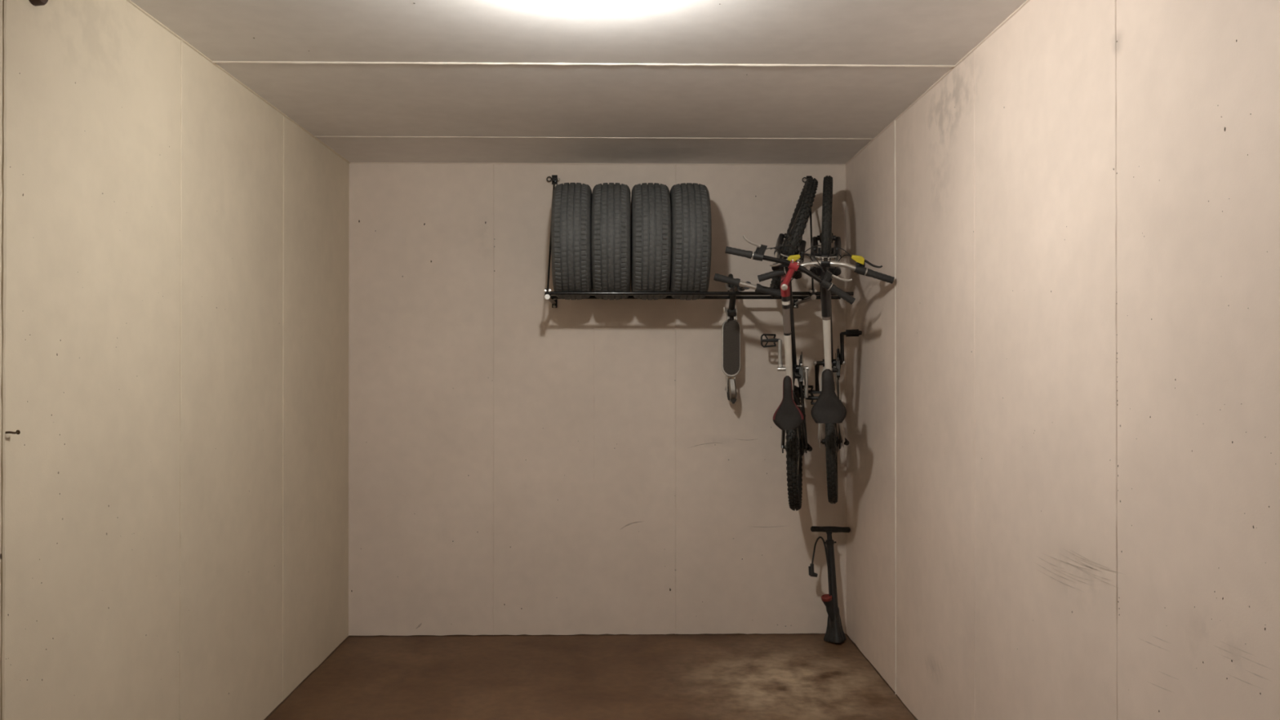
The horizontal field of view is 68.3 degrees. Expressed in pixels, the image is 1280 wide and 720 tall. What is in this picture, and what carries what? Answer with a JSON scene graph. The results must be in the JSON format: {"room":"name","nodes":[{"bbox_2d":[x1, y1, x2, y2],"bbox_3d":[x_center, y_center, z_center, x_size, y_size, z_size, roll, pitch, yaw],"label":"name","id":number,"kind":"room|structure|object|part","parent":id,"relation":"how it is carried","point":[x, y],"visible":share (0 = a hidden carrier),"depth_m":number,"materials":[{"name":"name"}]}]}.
{"room":"storage area","nodes":[
{"label":"storage area","id":0,"kind":"room"},
{"bbox_2d":[0,0,350,719],"bbox_3d":[-1.738,0.116,2.119,0.208,2.970,7.200,0,0,-1],"label":"wall","id":1,"kind":"structure","parent":0,"point":[174,244],"depth_m":3.24,"materials":[{"name":"paint"}]},
{"bbox_3d":[-1.649,0.214,1.931,0.019,2.770,1.018,0,0,-1],"label":"panel","id":2,"kind":"part","parent":1,"relation":"part of","materials":[{"name":"beige paint"}]},
{"bbox_2d":[4,430,20,434],"bbox_3d":[-1.636,0.189,2.458,0.015,0.012,0.038,0,0,42],"label":"nail","id":3,"kind":"object","parent":1,"relation":"attached to","point":[17,432],"visible":1,"depth_m":2.46,"materials":[{"name":"metal"}]},
{"bbox_2d":[28,0,48,6],"bbox_3d":[-1.634,-0.997,2.566,0.030,0.066,0.066,0,0,-1],"label":"wall fitting","id":4,"kind":"object","parent":1,"relation":"attached to","point":[35,2],"visible":1,"depth_m":2.56,"materials":[{"name":"metal"}]},
{"bbox_3d":[-1.666,0.219,2.930,0.020,2.770,0.975,0,0,-1],"label":"panel","id":5,"kind":"part","parent":1,"relation":"part of","materials":[{"name":"beige paint"}]},
{"bbox_3d":[-1.684,0.223,3.934,0.019,2.770,1.028,0,0,-1],"label":"panel","id":6,"kind":"part","parent":1,"relation":"part of","materials":[{"name":"beige paint"}]},
{"bbox_3d":[-1.702,0.228,4.985,0.020,2.770,1.067,0,0,-1],"label":"panel","id":7,"kind":"part","parent":1,"relation":"part of","materials":[{"name":"beige paint"}]},
{"bbox_2d":[130,0,1026,164],"bbox_3d":[-0.183,-1.266,2.153,2.957,0.206,6.840,0,0,-1],"label":"ceiling","id":8,"kind":"structure","parent":0,"point":[692,82],"depth_m":3.77,"materials":[{"name":"paint"}]},
{"bbox_3d":[-0.200,-1.176,3.069,2.917,0.019,1.270,0,0,-1],"label":"panel","id":9,"kind":"part","parent":8,"relation":"part of","materials":[{"name":"paint"}]},
{"bbox_3d":[-0.221,-1.170,4.309,2.917,0.020,1.204,0,0,-1],"label":"panel","id":10,"kind":"part","parent":8,"relation":"part of","materials":[{"name":"paint"}]},
{"bbox_3d":[-0.238,-1.167,5.232,2.917,0.019,0.636,0,0,-1],"label":"panel","id":11,"kind":"part","parent":8,"relation":"part of","materials":[{"name":"paint"}]},
{"bbox_2d":[263,633,917,719],"bbox_3d":[-0.183,1.696,2.140,3.317,0.208,7.200,0,0,-1],"label":"floor","id":12,"kind":"structure","parent":0,"point":[673,676],"depth_m":4.71,"materials":[{"name":"concrete"}]},
{"bbox_2d":[808,525,850,643],"bbox_3d":[1.088,1.285,5.405,0.250,0.652,0.137,0,0,2],"label":"pump","id":13,"kind":"object","parent":12,"relation":"on","point":[834,633],"visible":1,"depth_m":5.40,"materials":[{"name":"black plastic"}]},
{"bbox_3d":[1.100,0.979,5.454,0.228,0.038,0.035,0,0,-1],"label":"handle","id":14,"kind":"part","parent":13,"relation":"part of","materials":[{"name":"plastic"}]},
{"bbox_2d":[348,162,846,635],"bbox_3d":[-0.245,0.131,5.643,2.957,2.971,0.207,0,0,-1],"label":"wall","id":15,"kind":"structure","parent":0,"point":[519,464],"depth_m":5.54,"materials":[{"name":"paint"}]},
{"bbox_3d":[-1.280,0.230,5.538,0.840,2.770,0.020,0,0,-1],"label":"panel","id":16,"kind":"part","parent":15,"relation":"part of","materials":[{"name":"white paint"}]},
{"bbox_3d":[-0.324,0.230,5.555,1.065,2.770,0.019,0,0,-1],"label":"panel","id":17,"kind":"part","parent":15,"relation":"part of","materials":[{"name":"white paint"}]},
{"bbox_2d":[543,174,853,308],"bbox_3d":[0.299,-0.696,5.291,1.685,0.780,0.535,0,0,-1],"label":"rack","id":18,"kind":"object","parent":15,"relation":"attached to","point":[804,296],"visible":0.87,"depth_m":5.06,"materials":[{"name":"metal"}]},
{"bbox_3d":[-0.496,-0.707,5.274,0.010,0.685,0.491,0,0,-1],"label":"tie rod","id":19,"kind":"part","parent":18,"relation":"part of","materials":[{"name":"black metal"}]},
{"bbox_3d":[-0.496,-0.334,5.273,0.022,0.022,0.518,0,0,-1],"label":"arm","id":20,"kind":"part","parent":18,"relation":"part of"},
{"bbox_3d":[-0.501,-0.337,5.540,0.030,0.062,0.006,0,0,-1],"label":"wall plate","id":21,"kind":"part","parent":18,"relation":"part of","materials":[{"name":"black metal"}]},
{"bbox_2d":[551,182,592,299],"bbox_3d":[-0.368,-0.651,5.197,0.207,0.640,0.640,0,0,-2],"label":"tyre","id":22,"kind":"object","parent":18,"relation":"on","point":[571,202],"visible":0.94,"depth_m":4.92,"materials":[{"name":"rubber"}]},
{"bbox_2d":[591,182,631,300],"bbox_3d":[-0.156,-0.651,5.201,0.209,0.640,0.640,0,0,-1],"label":"tyre","id":23,"kind":"object","parent":18,"relation":"on","point":[611,208],"visible":0.96,"depth_m":4.93,"materials":[{"name":"rubber"}]},
{"bbox_2d":[631,182,671,300],"bbox_3d":[0.056,-0.651,5.205,0.209,0.640,0.640,0,0,-1],"label":"tyre","id":24,"kind":"object","parent":18,"relation":"on","point":[651,203],"visible":0.94,"depth_m":4.93,"materials":[{"name":"rubber"}]},
{"bbox_2d":[669,182,711,300],"bbox_3d":[0.268,-0.651,5.208,0.209,0.640,0.640,0,0,0],"label":"tyre","id":25,"kind":"object","parent":18,"relation":"on","point":[691,207],"visible":0.94,"depth_m":4.93,"materials":[{"name":"rubber"}]},
{"bbox_3d":[0.315,-0.355,5.358,1.650,0.020,0.020,0,0,-1],"label":"rail","id":26,"kind":"part","parent":18,"relation":"part of","materials":[{"name":"black metal"}]},
{"bbox_3d":[0.321,-0.357,5.058,1.650,0.020,0.020,0,0,-1],"label":"rail","id":27,"kind":"part","parent":18,"relation":"part of","materials":[{"name":"black metal"}]},
{"bbox_2d":[713,273,781,404],"bbox_3d":[0.533,-0.124,5.120,0.342,0.746,0.820,0,0,-1],"label":"scooter","id":28,"kind":"object","parent":18,"relation":"hanging from","point":[731,328],"visible":0.94,"depth_m":5.39,"materials":[{"name":"metal"}]},
{"bbox_3d":[0.548,-0.257,5.378,0.007,0.078,0.047,0,0,-1],"label":"fold plate","id":29,"kind":"part","parent":28,"relation":"part of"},
{"bbox_2d":[724,177,855,511],"bbox_3d":[0.825,-0.087,4.998,0.608,1.829,1.129,-1,-1,12],"label":"mountain bike","id":30,"kind":"object","parent":18,"relation":"hanging from","point":[789,416],"visible":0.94,"depth_m":4.89,"materials":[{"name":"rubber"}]},
{"bbox_3d":[0.542,-0.562,4.502,0.106,0.067,0.018,0,0,-1],"label":"brake lever","id":31,"kind":"part","parent":30,"relation":"part of","materials":[{"name":"silver metal"}]},
{"bbox_3d":[0.586,-0.512,4.512,0.049,0.079,0.051,-1,-1,12],"label":"lever","id":32,"kind":"part","parent":30,"relation":"part of","materials":[{"name":"black plastic"}]},
{"bbox_3d":[0.745,-0.579,4.945,0.052,0.066,0.113,-1,-1,12],"label":"brake arm","id":33,"kind":"part","parent":30,"relation":"part of","materials":[{"name":"black plastic"}]},
{"bbox_3d":[0.718,-0.404,4.533,0.060,0.145,0.122,0,0,-32],"label":"stem","id":34,"kind":"part","parent":30,"relation":"part of","materials":[{"name":"red metal"}]},
{"bbox_3d":[0.781,0.027,4.918,0.147,0.971,0.715,-1,-1,12],"label":"frame","id":35,"kind":"part","parent":30,"relation":"part of","materials":[{"name":"white paint"}]},
{"bbox_3d":[0.831,-0.545,4.942,0.052,0.068,0.115,-1,-1,12],"label":"brake arm","id":36,"kind":"part","parent":30,"relation":"part of","materials":[{"name":"black plastic"}]},
{"bbox_3d":[0.903,0.248,5.256,0.007,0.556,0.201,-1,-1,12],"label":"chain","id":37,"kind":"part","parent":30,"relation":"part of","materials":[{"name":"black metal"}]},
{"bbox_3d":[0.850,0.287,4.976,0.045,0.096,0.096,-1,-1,12],"label":"brake arm","id":38,"kind":"part","parent":30,"relation":"part of","materials":[{"name":"black metal"}]},
{"bbox_3d":[0.887,-0.390,4.501,0.070,0.078,0.042,0,0,35],"label":"lever","id":39,"kind":"part","parent":30,"relation":"part of","materials":[{"name":"black plastic"}]},
{"bbox_3d":[0.950,-0.395,4.488,0.116,0.043,0.018,0,0,4],"label":"brake lever","id":40,"kind":"part","parent":30,"relation":"part of","materials":[{"name":"silver metal"}]},
{"bbox_3d":[0.917,-0.337,5.565,0.030,0.062,0.006,0,0,-1],"label":"wall plate","id":41,"kind":"part","parent":18,"relation":"part of","materials":[{"name":"black metal"}]},
{"bbox_3d":[0.922,-0.334,5.298,0.022,0.022,0.518,0,0,-1],"label":"arm","id":42,"kind":"part","parent":18,"relation":"part of"},
{"bbox_3d":[0.962,-0.707,5.300,0.011,0.685,0.497,0,0,8],"label":"tie rod","id":43,"kind":"part","parent":18,"relation":"part of","materials":[{"name":"black metal"}]},
{"bbox_2d":[757,175,894,503],"bbox_3d":[1.007,-0.113,5.043,0.651,1.807,1.048,-2,-1,12],"label":"mountain bike","id":44,"kind":"object","parent":18,"relation":"hanging from","point":[828,409],"visible":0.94,"depth_m":4.84,"materials":[{"name":"metal"}]},
{"bbox_3d":[0.689,-0.475,4.599,0.115,0.041,0.015,0,0,18],"label":"brake lever","id":45,"kind":"part","parent":44,"relation":"part of","materials":[{"name":"silver metal"}]},
{"bbox_3d":[0.747,-0.489,4.580,0.062,0.044,0.035,-2,-1,12],"label":"lever","id":46,"kind":"part","parent":44,"relation":"part of","materials":[{"name":"yellow plastic"}]},
{"bbox_3d":[0.926,-0.565,4.959,0.047,0.067,0.114,-2,-1,12],"label":"brake arm","id":47,"kind":"part","parent":44,"relation":"part of","materials":[{"name":"black plastic"}]},
{"bbox_3d":[0.905,-0.424,4.606,0.045,0.134,0.098,0,0,11],"label":"stem","id":48,"kind":"part","parent":44,"relation":"part of","materials":[{"name":"black paint"}]},
{"bbox_3d":[0.989,0.011,4.955,0.147,0.938,0.650,-2,-1,12],"label":"frame","id":49,"kind":"part","parent":44,"relation":"part of","materials":[{"name":"white paint"}]},
{"bbox_3d":[1.023,-0.561,4.941,0.047,0.066,0.114,-2,-1,12],"label":"brake arm","id":50,"kind":"part","parent":44,"relation":"part of","materials":[{"name":"black plastic"}]},
{"bbox_3d":[1.107,0.215,5.260,0.007,0.556,0.201,-2,-1,12],"label":"chain","id":51,"kind":"part","parent":44,"relation":"part of","materials":[{"name":"metal"}]},
{"bbox_3d":[1.044,-0.480,4.520,0.064,0.049,0.032,0,0,2],"label":"lever","id":52,"kind":"part","parent":44,"relation":"part of","materials":[{"name":"yellow plastic"}]},
{"bbox_3d":[1.104,-0.463,4.519,0.113,0.047,0.015,0,0,4],"label":"brake lever","id":53,"kind":"part","parent":44,"relation":"part of","materials":[{"name":"black plastic"}]},
{"bbox_3d":[0.712,0.230,5.572,1.002,2.770,0.020,0,0,-1],"label":"panel","id":54,"kind":"part","parent":15,"relation":"part of","materials":[{"name":"white paint"}]},
{"bbox_2d":[844,0,1279,719],"bbox_3d":[1.372,0.116,2.174,0.206,2.971,7.200,0,0,-1],"label":"wall","id":55,"kind":"structure","parent":0,"point":[1063,390],"depth_m":2.72,"materials":[{"name":"paint"}]},
{"bbox_3d":[1.234,0.228,5.061,0.020,2.770,1.018,0,0,-1],"label":"panel","id":56,"kind":"part","parent":55,"relation":"part of","materials":[{"name":"paint"}]},
{"bbox_3d":[1.252,0.224,4.040,0.020,2.770,1.018,0,0,-1],"label":"panel","id":57,"kind":"part","parent":55,"relation":"part of","materials":[{"name":"paint"}]},
{"bbox_3d":[1.270,0.219,3.022,0.020,2.770,1.014,0,0,-1],"label":"panel","id":58,"kind":"part","parent":55,"relation":"part of","materials":[{"name":"paint"}]},
{"bbox_3d":[1.288,0.215,1.993,0.020,2.770,1.038,0,0,-1],"label":"panel","id":59,"kind":"part","parent":55,"relation":"part of","materials":[{"name":"paint"}]}
]}

